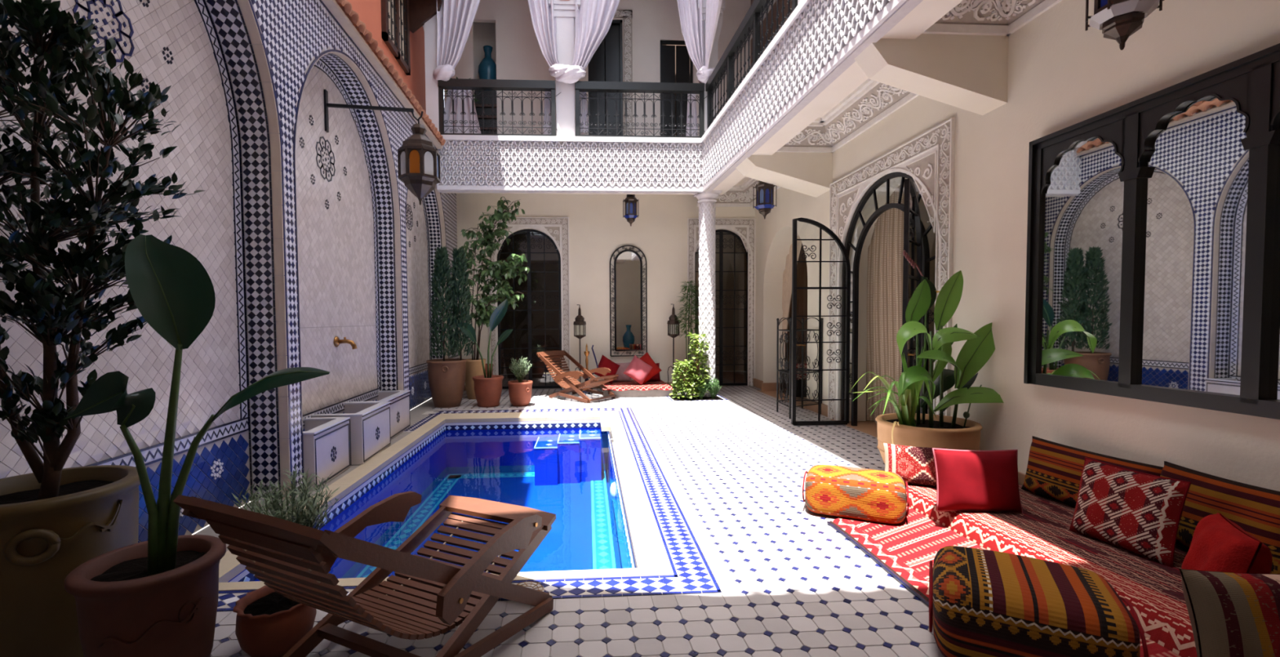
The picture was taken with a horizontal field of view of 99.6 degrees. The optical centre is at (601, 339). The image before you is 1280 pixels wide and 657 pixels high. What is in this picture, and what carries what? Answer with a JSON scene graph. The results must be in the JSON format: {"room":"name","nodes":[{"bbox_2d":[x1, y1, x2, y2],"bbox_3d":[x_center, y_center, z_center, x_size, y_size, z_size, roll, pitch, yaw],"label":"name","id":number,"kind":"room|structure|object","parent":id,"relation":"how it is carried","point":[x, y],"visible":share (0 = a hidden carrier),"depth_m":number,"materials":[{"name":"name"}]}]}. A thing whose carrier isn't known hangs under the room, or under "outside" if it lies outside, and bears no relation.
{"room":"courtyard with pool","nodes":[
{"label":"courtyard with pool","id":0,"kind":"room"},
{"bbox_2d":[0,0,459,542],"bbox_3d":[-2.604,-0.890,4.173,0.309,4.300,13.500,-1,2,-3],"label":"wall","id":1,"kind":"structure","parent":0,"point":[305,236],"depth_m":4.14,"materials":[{"name":"tile"}]},
{"bbox_2d":[324,88,422,132],"bbox_3d":[-2.353,-2.368,5.606,0.994,0.420,0.050,-1,2,-3],"label":"bracket","id":2,"kind":"object","parent":1,"relation":"attached to","point":[326,104],"visible":1,"depth_m":5.59,"materials":[{"name":"black metal"}]},
{"bbox_2d":[397,119,440,204],"bbox_3d":[-1.903,-1.857,5.652,0.394,0.890,0.394,-1,2,-3],"label":"lantern","id":3,"kind":"object","parent":2,"relation":"hanging from","point":[418,157],"visible":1,"depth_m":5.54,"materials":[{"name":"black metal"}]},
{"bbox_2d":[321,0,445,149],"bbox_3d":[-2.639,-3.291,4.732,0.629,0.496,8.800,-1,2,-3],"label":"cornice","id":4,"kind":"structure","parent":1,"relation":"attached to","point":[348,19],"depth_m":6.03,"materials":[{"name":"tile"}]},
{"bbox_2d":[346,0,426,113],"bbox_3d":[-2.984,-4.932,3.948,0.100,4.000,13.400,-1,2,-3],"label":"wall","id":5,"kind":"structure","parent":0,"point":[369,11],"depth_m":8.96,"materials":[{"name":"paint"}]},
{"bbox_2d":[381,0,410,75],"bbox_3d":[-3.172,-5.127,8.316,0.091,1.540,1.190,-1,2,-3],"label":"window","id":6,"kind":"structure","parent":5,"relation":"in","point":[395,18],"depth_m":8.30,"materials":[{"name":"brown wood"}]},
{"bbox_2d":[387,0,408,65],"bbox_3d":[-3.135,-5.127,8.318,0.018,1.440,0.964,-1,2,-3],"label":"iron grille","id":7,"kind":"object","parent":6,"relation":"attached to","point":[400,44],"depth_m":8.48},
{"bbox_2d":[408,0,442,32],"bbox_3d":[-2.878,-5.675,8.338,0.600,1.150,1.700,-1,2,-3],"label":"hood","id":8,"kind":"object","parent":5,"relation":"attached to","point":[420,11],"visible":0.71,"depth_m":8.94,"materials":[{"name":"brown wood"}]},
{"bbox_2d":[473,22,496,90],"bbox_3d":[-2.296,-5.204,10.946,0.800,3.600,0.500,-1,2,-3],"label":"wall niche","id":9,"kind":"object","parent":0,"point":[484,33],"visible":0.07,"depth_m":11.11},
{"bbox_2d":[192,385,944,656],"bbox_3d":[0.459,1.288,4.436,7.546,0.121,13.968,-1,2,-3],"label":"floor","id":10,"kind":"structure","parent":0,"point":[790,584],"depth_m":2.95,"materials":[{"name":"grey tile"}]},
{"bbox_2d":[0,0,206,656],"bbox_3d":[-2.180,-0.006,2.164,0.941,2.679,0.873,1,3,33],"label":"potted tree","id":11,"kind":"object","parent":10,"relation":"on","point":[55,519],"visible":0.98,"depth_m":2.10,"materials":[{"name":"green plant"}]},
{"bbox_2d":[63,234,329,656],"bbox_3d":[-1.466,0.473,2.006,0.881,1.723,0.459,-1,2,-3],"label":"potted strelitzia","id":12,"kind":"object","parent":10,"relation":"on","point":[158,596],"visible":1,"depth_m":1.96,"materials":[{"name":"ceramic"}]},
{"bbox_2d":[64,534,226,656],"bbox_3d":[-1.671,1.074,2.017,0.459,0.525,0.459,-1,2,-3],"label":"pot","id":13,"kind":"object","parent":12,"relation":"on","point":[130,603],"depth_m":1.90,"materials":[{"name":"ceramic"}]},
{"bbox_2d":[231,464,340,656],"bbox_3d":[-1.342,0.941,2.335,0.429,0.761,0.409,2,3,42],"label":"lavender","id":14,"kind":"object","parent":10,"relation":"on","point":[268,624],"visible":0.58,"depth_m":2.27,"materials":[{"name":"plant"}]},
{"bbox_2d":[232,585,316,656],"bbox_3d":[-1.397,1.216,2.329,0.311,0.213,0.311,-1,2,-3],"label":"pot","id":15,"kind":"object","parent":14,"relation":"on","point":[268,624],"depth_m":2.23,"materials":[{"name":"ceramic"}]},
{"bbox_2d":[302,390,410,490],"bbox_3d":[-2.589,0.953,5.780,0.490,0.494,2.683,-1,2,-3],"label":"basin","id":16,"kind":"object","parent":10,"relation":"on","point":[332,443],"visible":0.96,"depth_m":5.25,"materials":[{"name":"tile"}]},
{"bbox_2d":[173,491,555,656],"bbox_3d":[-0.825,0.915,2.268,0.790,0.830,1.330,1,2,26],"label":"folding chair","id":17,"kind":"object","parent":10,"relation":"on","point":[425,597],"visible":1,"depth_m":2.16,"materials":[{"name":"brown wood"}]},
{"bbox_2d":[218,410,673,591],"bbox_3d":[-1.002,1.586,5.534,2.843,0.784,5.298,-1,2,-3],"label":"swimming pool","id":18,"kind":"object","parent":10,"relation":"in","point":[568,465],"visible":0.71,"depth_m":6.21,"materials":[{"name":"blue tile"}]},
{"bbox_2d":[426,245,474,408],"bbox_3d":[-2.451,-0.218,8.767,0.769,2.605,0.653,-1,2,-3],"label":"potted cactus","id":19,"kind":"object","parent":10,"relation":"on","point":[446,376],"visible":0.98,"depth_m":8.64,"materials":[{"name":"green plant"}]},
{"bbox_2d":[426,358,466,408],"bbox_3d":[-2.514,0.706,8.810,0.630,0.755,0.630,-1,2,-3],"label":"pot","id":20,"kind":"object","parent":19,"relation":"on","point":[446,376],"depth_m":8.59,"materials":[{"name":"brown ceramic"}]},
{"bbox_2d":[217,408,721,612],"bbox_3d":[-1.038,1.201,5.556,3.355,0.008,5.975,-1,2,-3],"label":"tile border","id":21,"kind":"object","parent":10,"relation":"on","point":[692,575],"visible":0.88,"depth_m":3.14,"materials":[{"name":"tile"}]},
{"bbox_2d":[457,298,512,407],"bbox_3d":[-1.863,0.211,8.709,0.576,1.742,0.672,2,3,45],"label":"potted strelitzia","id":22,"kind":"object","parent":10,"relation":"on","point":[487,388],"visible":1,"depth_m":8.70,"materials":[{"name":"ceramic"}]},
{"bbox_2d":[472,374,503,407],"bbox_3d":[-1.842,0.839,8.805,0.500,0.480,0.500,-1,2,-3],"label":"pot","id":23,"kind":"object","parent":22,"relation":"on","point":[487,388],"depth_m":8.63,"materials":[{"name":"ceramic"}]},
{"bbox_2d":[457,196,529,399],"bbox_3d":[-1.952,-0.730,9.529,1.407,3.562,0.696,0,2,0],"label":"potted ficus","id":24,"kind":"object","parent":10,"relation":"on","point":[473,366],"visible":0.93,"depth_m":9.49,"materials":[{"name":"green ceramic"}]},
{"bbox_2d":[465,358,485,399],"bbox_3d":[-2.264,0.699,9.666,0.400,0.700,0.400,-1,2,-3],"label":"pot","id":25,"kind":"object","parent":24,"relation":"on","point":[473,366],"depth_m":9.51,"materials":[{"name":"beige ceramic"}]},
{"bbox_2d":[507,356,532,406],"bbox_3d":[-1.310,0.666,8.803,0.424,0.818,0.412,-1,2,-3],"label":"lavender","id":26,"kind":"object","parent":10,"relation":"on","point":[519,390],"visible":1,"depth_m":8.69,"materials":[{"name":"ceramic"}]},
{"bbox_2d":[507,380,532,406],"bbox_3d":[-1.321,0.877,8.817,0.400,0.395,0.400,-1,2,-3],"label":"pot","id":27,"kind":"object","parent":26,"relation":"on","point":[519,391],"depth_m":8.67,"materials":[{"name":"ceramic"}]},
{"bbox_2d":[536,350,618,403],"bbox_3d":[-0.422,0.632,9.620,1.330,0.830,0.790,1,3,39],"label":"folding chair","id":28,"kind":"object","parent":10,"relation":"on","point":[570,384],"visible":1,"depth_m":9.59,"materials":[{"name":"brown wood"}]},
{"bbox_2d":[600,379,672,397],"bbox_3d":[0.617,0.922,10.286,1.260,0.165,1.340,-1,2,-3],"label":"divan","id":29,"kind":"object","parent":10,"relation":"on","point":[633,388],"visible":0.77,"depth_m":9.69,"materials":[{"name":"fabric"}]},
{"bbox_2d":[623,355,652,385],"bbox_3d":[0.693,0.570,10.114,0.585,0.570,0.221,-1,2,-6],"label":"cushion","id":30,"kind":"object","parent":29,"relation":"on","point":[637,370],"visible":1,"depth_m":10.05,"materials":[{"name":"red fabric"}]},
{"bbox_2d":[672,280,698,388],"bbox_3d":[1.688,-0.081,10.452,0.609,2.141,0.612,-1,2,-21],"label":"bamboo","id":31,"kind":"object","parent":10,"relation":"on","point":[691,286],"visible":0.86,"depth_m":10.40,"materials":[{"name":"plant"}]},
{"bbox_2d":[665,394,729,401],"bbox_3d":[1.659,1.030,9.530,1.010,0.032,0.760,-1,2,-3],"label":"planting bed","id":32,"kind":"object","parent":10,"relation":"on","point":[717,397],"visible":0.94,"depth_m":9.33,"materials":[{"name":"stone"}]},
{"bbox_2d":[669,359,699,399],"bbox_3d":[1.457,0.686,9.375,0.547,0.689,0.560,-1,2,-3],"label":"bush","id":33,"kind":"object","parent":32,"relation":"on","point":[686,366],"visible":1,"depth_m":9.29,"materials":[{"name":"green plant"}]},
{"bbox_2d":[686,332,711,396],"bbox_3d":[1.700,0.450,9.391,0.450,1.161,0.464,-1,2,-3],"label":"climbing plant","id":34,"kind":"object","parent":32,"relation":"on","point":[695,344],"visible":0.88,"depth_m":9.34,"materials":[{"name":"green plant"}]},
{"bbox_2d":[693,190,721,397],"bbox_3d":[1.888,-0.745,9.607,0.410,3.730,0.400,-1,2,-3],"label":"column","id":35,"kind":"structure","parent":10,"relation":"on","point":[707,200],"depth_m":9.48,"materials":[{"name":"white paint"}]},
{"bbox_2d":[776,317,822,418],"bbox_3d":[2.856,0.376,7.887,0.891,1.407,0.540,-2,3,-30],"label":"rack","id":36,"kind":"object","parent":10,"relation":"on","point":[802,330],"visible":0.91,"depth_m":7.90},
{"bbox_2d":[777,397,821,407],"bbox_3d":[2.860,0.919,7.908,0.870,0.018,0.516,-2,3,-30],"label":"shelf","id":37,"kind":"object","parent":36,"relation":"attached to","point":[801,398],"depth_m":7.87,"materials":[{"name":"metal"}]},
{"bbox_2d":[849,249,1004,463],"bbox_3d":[2.815,0.204,4.682,1.237,1.994,0.796,-1,2,-3],"label":"potted canna","id":38,"kind":"object","parent":10,"relation":"on","point":[917,429],"visible":0.9,"depth_m":4.58,"materials":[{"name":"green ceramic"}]},
{"bbox_2d":[875,413,982,463],"bbox_3d":[2.838,0.953,4.715,0.800,0.495,0.800,-1,2,-3],"label":"pot","id":39,"kind":"object","parent":38,"relation":"attached to","point":[947,432],"depth_m":4.49,"materials":[{"name":"beige ceramic"}]},
{"bbox_2d":[826,505,1181,656],"bbox_3d":[2.028,1.273,2.759,0.922,0.019,2.970,-1,2,-3],"label":"striped rug","id":40,"kind":"object","parent":10,"relation":"on","point":[905,549],"visible":0.33,"depth_m":3.30,"materials":[{"name":"fabric"}]},
{"bbox_2d":[802,464,909,524],"bbox_3d":[1.816,1.095,3.878,0.668,0.287,0.469,1,2,26],"label":"pouf","id":41,"kind":"object","parent":40,"relation":"on","point":[842,491],"visible":1,"depth_m":3.70,"materials":[{"name":"orange fabric"}]},
{"bbox_2d":[928,546,1148,656],"bbox_3d":[1.715,1.120,2.199,0.648,0.358,0.551,1,3,31],"label":"pouf","id":42,"kind":"object","parent":40,"relation":"on","point":[983,602],"visible":1,"depth_m":2.04,"materials":[{"name":"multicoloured fabric"}]},
{"bbox_2d":[906,483,1197,656],"bbox_3d":[2.830,1.210,2.629,0.995,0.123,3.420,-1,2,-3],"label":"mattress","id":43,"kind":"object","parent":10,"relation":"on","point":[1154,589],"visible":0.42,"depth_m":2.93,"materials":[{"name":"fabric"}]},
{"bbox_2d":[883,443,946,487],"bbox_3d":[2.396,0.960,4.132,0.422,0.284,0.211,1,2,26],"label":"cushion","id":44,"kind":"object","parent":43,"relation":"on","point":[914,464],"visible":0.74,"depth_m":4.08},
{"bbox_2d":[932,448,1022,513],"bbox_3d":[2.469,0.926,3.551,0.531,0.406,0.194,0,2,5],"label":"cushion","id":45,"kind":"object","parent":43,"relation":"on","point":[988,481],"visible":1,"depth_m":3.49,"materials":[{"name":"red fabric"}]},
{"bbox_2d":[1021,435,1163,506],"bbox_3d":[3.186,0.921,3.553,0.220,0.394,0.860,-1,2,-6],"label":"cushion","id":46,"kind":"object","parent":43,"relation":"on","point":[1054,470],"visible":0.59,"depth_m":3.64,"materials":[{"name":"fabric"}]},
{"bbox_2d":[1069,457,1191,568],"bbox_3d":[2.878,0.928,2.965,0.203,0.442,0.511,-1,2,-9],"label":"cushion","id":47,"kind":"object","parent":43,"relation":"on","point":[1140,513],"visible":1,"depth_m":2.88,"materials":[{"name":"red fabric"}]},
{"bbox_2d":[1160,461,1279,573],"bbox_3d":[3.214,0.929,2.790,0.221,0.436,0.662,0,2,1],"label":"cushion","id":48,"kind":"object","parent":43,"relation":"on","point":[1255,509],"visible":0.52,"depth_m":2.71,"materials":[{"name":"fabric"}]},
{"bbox_2d":[1181,512,1272,573],"bbox_3d":[2.747,0.989,2.382,0.209,0.353,0.400,1,3,33],"label":"cushion","id":49,"kind":"object","parent":43,"relation":"on","point":[1219,544],"visible":0.59,"depth_m":2.31,"materials":[{"name":"fabric"}]},
{"bbox_2d":[1178,568,1279,656],"bbox_3d":[2.427,1.021,1.911,0.641,0.371,0.207,0,2,3],"label":"cushion","id":50,"kind":"object","parent":43,"relation":"on","point":[1231,615],"visible":1,"depth_m":1.88,"materials":[{"name":"fabric"}]},
{"bbox_2d":[444,0,755,385],"bbox_3d":[0.032,-3.018,10.905,6.600,8.000,0.180,-1,2,-3],"label":"wall","id":51,"kind":"structure","parent":0,"point":[597,227],"depth_m":10.83,"materials":[{"name":"paint"}]},
{"bbox_2d":[497,229,561,389],"bbox_3d":[-1.449,-0.620,10.915,1.290,3.220,0.045,-1,2,-3],"label":"door","id":52,"kind":"structure","parent":51,"relation":"in","point":[535,324],"depth_m":10.92,"materials":[{"name":"wood"}]},
{"bbox_2d":[488,217,570,389],"bbox_3d":[-1.432,-0.717,10.807,1.603,3.448,0.056,-1,2,-3],"label":"surround","id":53,"kind":"object","parent":51,"relation":"attached to","point":[557,228],"visible":0.62,"depth_m":10.78,"materials":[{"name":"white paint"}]},
{"bbox_2d":[587,19,622,135],"bbox_3d":[0.083,-4.892,10.833,0.690,2.950,0.110,-1,2,-3],"label":"door","id":54,"kind":"structure","parent":51,"relation":"in","point":[614,37],"depth_m":10.83,"materials":[{"name":"black paint"}]},
{"bbox_2d":[613,9,632,135],"bbox_3d":[0.090,-4.967,10.730,1.073,3.132,0.030,-1,2,-3],"label":"surround","id":55,"kind":"object","parent":51,"relation":"attached to","point":[626,15],"visible":0.52,"depth_m":10.72,"materials":[{"name":"paint"}]},
{"bbox_2d":[609,244,647,356],"bbox_3d":[0.550,-0.784,10.895,0.755,2.245,0.040,-1,2,-3],"label":"mirror","id":56,"kind":"object","parent":51,"relation":"attached to","point":[628,272],"visible":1,"depth_m":10.90,"materials":[{"name":"clear glass"}]},
{"bbox_2d":[616,251,640,349],"bbox_3d":[0.548,-0.794,10.909,0.536,2.008,0.001,-1,2,-3],"label":"mirror glass","id":57,"kind":"object","parent":56,"relation":"attached to","point":[628,263],"depth_m":10.91,"materials":[{"name":"mirror"}]},
{"bbox_2d":[660,40,693,136],"bbox_3d":[1.512,-4.715,10.924,0.670,2.570,0.110,-1,2,-3],"label":"door","id":58,"kind":"structure","parent":51,"relation":"in","point":[684,64],"depth_m":10.91,"materials":[{"name":"black paint"}]},
{"bbox_2d":[694,229,747,386],"bbox_3d":[2.474,-0.658,11.146,1.170,3.220,0.045,-1,2,-3],"label":"door","id":59,"kind":"structure","parent":51,"relation":"in","point":[731,255],"depth_m":11.15,"materials":[{"name":"black metal"}]},
{"bbox_2d":[687,217,755,386],"bbox_3d":[2.452,-0.750,11.036,1.395,3.438,0.056,-1,2,-3],"label":"surround","id":60,"kind":"object","parent":51,"relation":"attached to","point":[744,228],"visible":0.79,"depth_m":11.00,"materials":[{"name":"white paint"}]},
{"bbox_2d":[697,185,755,207],"bbox_3d":[2.536,-2.875,10.818,1.228,0.355,0.300,-1,2,-3],"label":"crown molding","id":61,"kind":"structure","parent":51,"relation":"attached to","point":[734,197],"depth_m":10.88,"materials":[{"name":"paint"}]},
{"bbox_2d":[750,0,791,69],"bbox_3d":[3.892,-5.006,4.553,1.000,3.600,13.000,-1,2,-3],"label":"wall","id":62,"kind":"structure","parent":0,"point":[780,2],"depth_m":9.78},
{"bbox_2d":[785,243,807,368],"bbox_3d":[4.689,-0.797,9.570,2.300,3.605,2.600,-1,2,-3],"label":"wall","id":63,"kind":"structure","parent":0,"point":[802,268],"depth_m":10.84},
{"bbox_2d":[756,390,877,437],"bbox_3d":[3.538,1.127,7.820,0.840,0.101,5.300,-1,2,-3],"label":"trim","id":64,"kind":"structure","parent":63,"relation":"attached to","point":[869,428],"depth_m":7.04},
{"bbox_2d":[735,77,868,185],"bbox_3d":[2.895,-2.990,4.369,1.550,0.360,13.400,-1,2,-3],"label":"ceiling","id":65,"kind":"structure","parent":0,"point":[743,180],"depth_m":6.79,"materials":[{"name":"beige paint"}]},
{"bbox_2d":[753,180,776,219],"bbox_3d":[2.431,-2.370,8.024,0.310,1.150,0.310,-1,2,-3],"label":"hanging lantern","id":66,"kind":"object","parent":65,"relation":"hanging from","point":[764,191],"visible":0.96,"depth_m":7.95,"materials":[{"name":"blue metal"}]},
{"bbox_2d":[735,151,832,197],"bbox_3d":[2.632,-2.500,7.645,1.400,0.925,0.510,-1,2,-3],"label":"beam","id":67,"kind":"structure","parent":65,"relation":"attached to","point":[811,174],"depth_m":7.42,"materials":[{"name":"paint"}]},
{"bbox_2d":[854,33,1008,115],"bbox_3d":[2.820,-2.350,4.474,1.400,0.985,0.270,-1,2,-3],"label":"beam","id":68,"kind":"structure","parent":65,"relation":"attached to","point":[969,73],"depth_m":4.36,"materials":[{"name":"paint"}]},
{"bbox_2d":[1084,0,1164,50],"bbox_3d":[2.786,-2.166,2.870,0.300,1.230,0.300,-1,2,-3],"label":"lantern","id":69,"kind":"object","parent":65,"relation":"hanging from","point":[1117,20],"visible":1,"depth_m":2.85,"materials":[{"name":"black metal"}]},
{"bbox_2d":[908,181,936,413],"bbox_3d":[5.323,-0.823,6.198,3.430,3.905,4.000,-1,2,-3],"label":"wall","id":70,"kind":"structure","parent":0,"point":[924,215],"depth_m":8.16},
{"bbox_2d":[755,0,1279,491],"bbox_3d":[3.511,-0.947,4.478,0.420,4.300,13.403,-1,2,-2],"label":"wall","id":71,"kind":"structure","parent":0,"point":[1062,74],"depth_m":4.22,"materials":[{"name":"paint"}]},
{"bbox_2d":[782,235,802,342],"bbox_3d":[3.503,-1.048,9.766,0.060,2.200,1.150,-1,2,-3],"label":"curtain","id":72,"kind":"object","parent":71,"relation":"hanging from","point":[787,275],"visible":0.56,"depth_m":10.06,"materials":[{"name":"beige fabric"}]},
{"bbox_2d":[776,117,831,152],"bbox_3d":[2.758,-2.740,7.237,0.888,0.355,0.300,-1,2,-3],"label":"crown molding","id":73,"kind":"structure","parent":71,"relation":"attached to","point":[814,138],"depth_m":7.32,"materials":[{"name":"paint"}]},
{"bbox_2d":[821,78,919,152],"bbox_3d":[3.079,-2.696,6.007,0.300,0.355,2.819,-1,2,-2],"label":"ceiling panel","id":74,"kind":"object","parent":71,"relation":"attached to","point":[872,101],"depth_m":6.36,"materials":[{"name":"paint"}]},
{"bbox_2d":[866,182,909,423],"bbox_3d":[3.617,-0.418,6.915,0.150,3.036,1.600,-1,2,-3],"label":"curtain","id":75,"kind":"object","parent":71,"relation":"hanging from","point":[886,248],"visible":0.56,"depth_m":6.84,"materials":[{"name":"fabric"}]},
{"bbox_2d":[753,378,1025,484],"bbox_3d":[3.517,1.121,4.581,0.461,0.160,13.253,-1,2,-2],"label":"baseboard","id":76,"kind":"structure","parent":71,"relation":"attached to","point":[757,383],"depth_m":8.23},
{"bbox_2d":[827,117,955,420],"bbox_3d":[3.231,-0.477,6.273,0.056,3.251,2.451,-1,2,-2],"label":"surround","id":77,"kind":"object","parent":71,"relation":"attached to","point":[929,157],"visible":0.72,"depth_m":5.59,"materials":[{"name":"white paint"}]},
{"bbox_2d":[840,172,936,426],"bbox_3d":[3.280,-0.371,6.214,0.055,3.020,2.001,-1,2,-2],"label":"door","id":78,"kind":"structure","parent":77,"relation":"attached to","point":[926,251],"depth_m":6.82,"materials":[{"name":"black metal"}]},
{"bbox_2d":[791,217,850,426],"bbox_3d":[2.840,-0.228,6.952,0.755,2.674,0.089,-1,2,-3],"label":"door","id":79,"kind":"structure","parent":78,"relation":"attached to","point":[847,316],"depth_m":6.96,"materials":[{"name":"black metal"}]},
{"bbox_2d":[901,177,922,419],"bbox_3d":[3.042,-0.164,5.234,0.089,2.674,0.714,1,3,39],"label":"door","id":80,"kind":"structure","parent":78,"relation":"attached to","point":[909,188],"depth_m":5.09,"materials":[{"name":"black metal"}]},
{"bbox_2d":[922,0,1010,35],"bbox_3d":[2.904,-2.625,4.183,0.819,0.355,0.300,-1,2,-3],"label":"crown molding","id":81,"kind":"structure","parent":71,"relation":"attached to","point":[970,17],"depth_m":4.29,"materials":[{"name":"paint"}]},
{"bbox_2d":[1004,0,1062,35],"bbox_3d":[3.192,-2.581,2.971,0.300,0.355,2.779,-1,2,-2],"label":"crown molding","id":82,"kind":"structure","parent":71,"relation":"attached to","point":[1021,12],"depth_m":4.15,"materials":[{"name":"paint"}]},
{"bbox_2d":[1023,43,1279,419],"bbox_3d":[3.314,-0.539,3.076,0.086,1.825,2.066,-1,2,-2],"label":"wall mirror","id":83,"kind":"object","parent":71,"relation":"attached to","point":[1153,261],"visible":1,"depth_m":3.16,"materials":[{"name":"black paint"}]},
{"bbox_3d":[-0.500,-3.184,10.126,4.850,0.360,1.500,-1,2,-3],"label":"ceiling","id":84,"kind":"structure","parent":0,"visible":0},
{"bbox_2d":[622,194,639,226],"bbox_3d":[0.538,-2.536,9.861,0.279,0.930,0.279,-1,2,-3],"label":"hanging lantern","id":85,"kind":"object","parent":84,"relation":"hanging from","point":[630,202],"visible":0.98,"depth_m":9.79,"materials":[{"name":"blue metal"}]},
{"bbox_3d":[0.561,-3.165,4.425,6.300,0.060,13.000,-1,2,-3],"label":"floor","id":86,"kind":"structure","parent":0,"visible":0},
{"bbox_2d":[422,0,443,131],"bbox_3d":[-2.857,-5.092,9.173,0.430,3.480,0.410,-1,2,-3],"label":"pillar","id":87,"kind":"structure","parent":86,"relation":"on","point":[430,28],"depth_m":9.04,"materials":[{"name":"white paint"}]},
{"bbox_2d":[432,0,480,133],"bbox_3d":[-2.309,-5.124,9.111,1.020,3.320,0.465,-1,2,-3],"label":"curtain","id":88,"kind":"object","parent":87,"relation":"attached to","point":[458,15],"visible":0.91,"depth_m":9.07,"materials":[{"name":"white fabric"}]},
{"bbox_2d":[436,0,479,69],"bbox_3d":[-2.284,-5.652,9.062,0.965,2.260,0.239,-1,2,-3],"label":"drape","id":89,"kind":"object","parent":88,"relation":"hanging from","point":[458,15],"depth_m":9.03,"materials":[{"name":"white fabric"}]},
{"bbox_2d":[474,90,497,133],"bbox_3d":[-2.292,-4.187,10.911,0.445,1.530,0.448,-1,2,-3],"label":"chest","id":90,"kind":"object","parent":86,"relation":"on","point":[487,101],"visible":0.34,"depth_m":10.71,"materials":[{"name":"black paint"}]},
{"bbox_2d":[478,44,496,90],"bbox_3d":[-2.280,-5.417,10.889,0.400,0.930,0.400,-1,2,-3],"label":"vase","id":91,"kind":"object","parent":90,"relation":"on","point":[487,66],"visible":0.73,"depth_m":10.74,"materials":[{"name":"teal ceramic"}]},
{"bbox_2d":[548,0,580,136],"bbox_3d":[-0.627,-5.114,9.324,0.540,3.480,0.370,-1,2,-3],"label":"pillar","id":92,"kind":"structure","parent":86,"relation":"on","point":[564,11],"depth_m":9.23,"materials":[{"name":"white paint"}]},
{"bbox_2d":[528,0,571,134],"bbox_3d":[-0.966,-5.162,9.189,1.121,3.270,0.465,-1,2,-3],"label":"curtain","id":93,"kind":"object","parent":92,"relation":"attached to","point":[544,20],"visible":0.88,"depth_m":9.13,"materials":[{"name":"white fabric"}]},
{"bbox_2d":[528,0,559,66],"bbox_3d":[-1.103,-5.689,9.137,0.852,2.210,0.200,-1,2,-3],"label":"drape","id":94,"kind":"object","parent":93,"relation":"hanging from","point":[544,20],"depth_m":9.13,"materials":[{"name":"white fabric"}]},
{"bbox_2d":[554,0,619,133],"bbox_3d":[-0.127,-5.220,9.237,1.370,3.170,0.465,-1,2,-3],"label":"curtain","id":95,"kind":"object","parent":92,"relation":"attached to","point":[593,18],"visible":0.91,"depth_m":9.18,"materials":[{"name":"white fabric"}]},
{"bbox_2d":[571,0,619,70],"bbox_3d":[0.008,-5.684,9.193,1.096,2.240,0.222,-1,2,-3],"label":"drape","id":96,"kind":"object","parent":95,"relation":"hanging from","point":[593,18],"depth_m":9.18,"materials":[{"name":"white fabric"}]},
{"bbox_2d":[442,191,727,195],"bbox_3d":[-0.290,-2.948,9.405,4.980,0.740,0.300,-1,2,-3],"label":"beam","id":97,"kind":"structure","parent":86,"relation":"attached to","point":[722,193],"depth_m":9.55,"materials":[{"name":"beige paint"}]},
{"bbox_2d":[436,134,703,194],"bbox_3d":[-0.495,-2.995,9.306,4.575,0.915,0.290,-1,2,-3],"label":"frieze","id":98,"kind":"object","parent":97,"relation":"attached to","point":[469,163],"visible":0.99,"depth_m":9.20,"materials":[{"name":"tile"}]},
{"bbox_2d":[437,78,561,136],"bbox_3d":[-1.710,-3.915,9.180,2.059,0.950,0.130,-1,2,-3],"label":"balcony railing","id":99,"kind":"object","parent":98,"relation":"on","point":[452,84],"visible":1,"depth_m":9.15,"materials":[{"name":"metal"}]},
{"bbox_2d":[574,80,706,137],"bbox_3d":[0.714,-3.938,9.322,2.324,0.950,0.130,-1,2,-3],"label":"balcony railing","id":100,"kind":"object","parent":98,"relation":"on","point":[588,86],"visible":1,"depth_m":9.29,"materials":[{"name":"metal"}]},
{"bbox_2d":[697,0,724,133],"bbox_3d":[1.893,-5.139,9.482,0.470,3.480,0.350,-1,2,-3],"label":"pillar","id":101,"kind":"structure","parent":86,"relation":"on","point":[713,56],"depth_m":9.38,"materials":[{"name":"white paint"}]},
{"bbox_2d":[676,0,715,136],"bbox_3d":[1.564,-5.186,9.338,0.901,3.270,0.465,-1,2,-3],"label":"curtain","id":102,"kind":"object","parent":101,"relation":"hanging from","point":[691,22],"visible":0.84,"depth_m":9.28,"materials":[{"name":"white fabric"}]},
{"bbox_2d":[676,0,704,71],"bbox_3d":[1.453,-5.713,9.287,0.684,2.210,0.201,-1,2,-3],"label":"drape","id":103,"kind":"object","parent":102,"relation":"hanging from","point":[691,22],"depth_m":9.27,"materials":[{"name":"white fabric"}]},
{"bbox_2d":[696,0,722,84],"bbox_3d":[1.816,-5.580,8.374,0.266,2.412,2.059,-1,2,-3],"label":"curtain","id":104,"kind":"object","parent":101,"relation":"attached to","point":[713,6],"visible":0.88,"depth_m":8.97,"materials":[{"name":"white fabric"}]},
{"bbox_2d":[704,0,722,68],"bbox_3d":[1.881,-5.681,8.338,0.135,2.210,1.985,-1,2,-3],"label":"drape","id":105,"kind":"object","parent":104,"relation":"hanging from","point":[713,6],"depth_m":8.95,"materials":[{"name":"white fabric"}]},
{"bbox_2d":[713,0,962,191],"bbox_3d":[2.232,-2.843,5.368,0.420,0.800,8.060,-1,2,-3],"label":"beam","id":106,"kind":"structure","parent":86,"relation":"attached to","point":[926,13],"depth_m":5.20,"materials":[{"name":"beige paint"}]},
{"bbox_2d":[701,0,923,192],"bbox_3d":[2.091,-2.868,5.454,0.290,0.915,7.865,-1,2,-3],"label":"frieze","id":107,"kind":"object","parent":106,"relation":"attached to","point":[820,40],"visible":1,"depth_m":5.57,"materials":[{"name":"tile"}]},
{"bbox_2d":[706,0,797,129],"bbox_3d":[1.977,-3.881,7.579,0.130,0.950,3.740,-1,2,-3],"label":"balcony railing","id":108,"kind":"object","parent":107,"relation":"on","point":[752,19],"visible":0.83,"depth_m":7.58,"materials":[{"name":"metal"}]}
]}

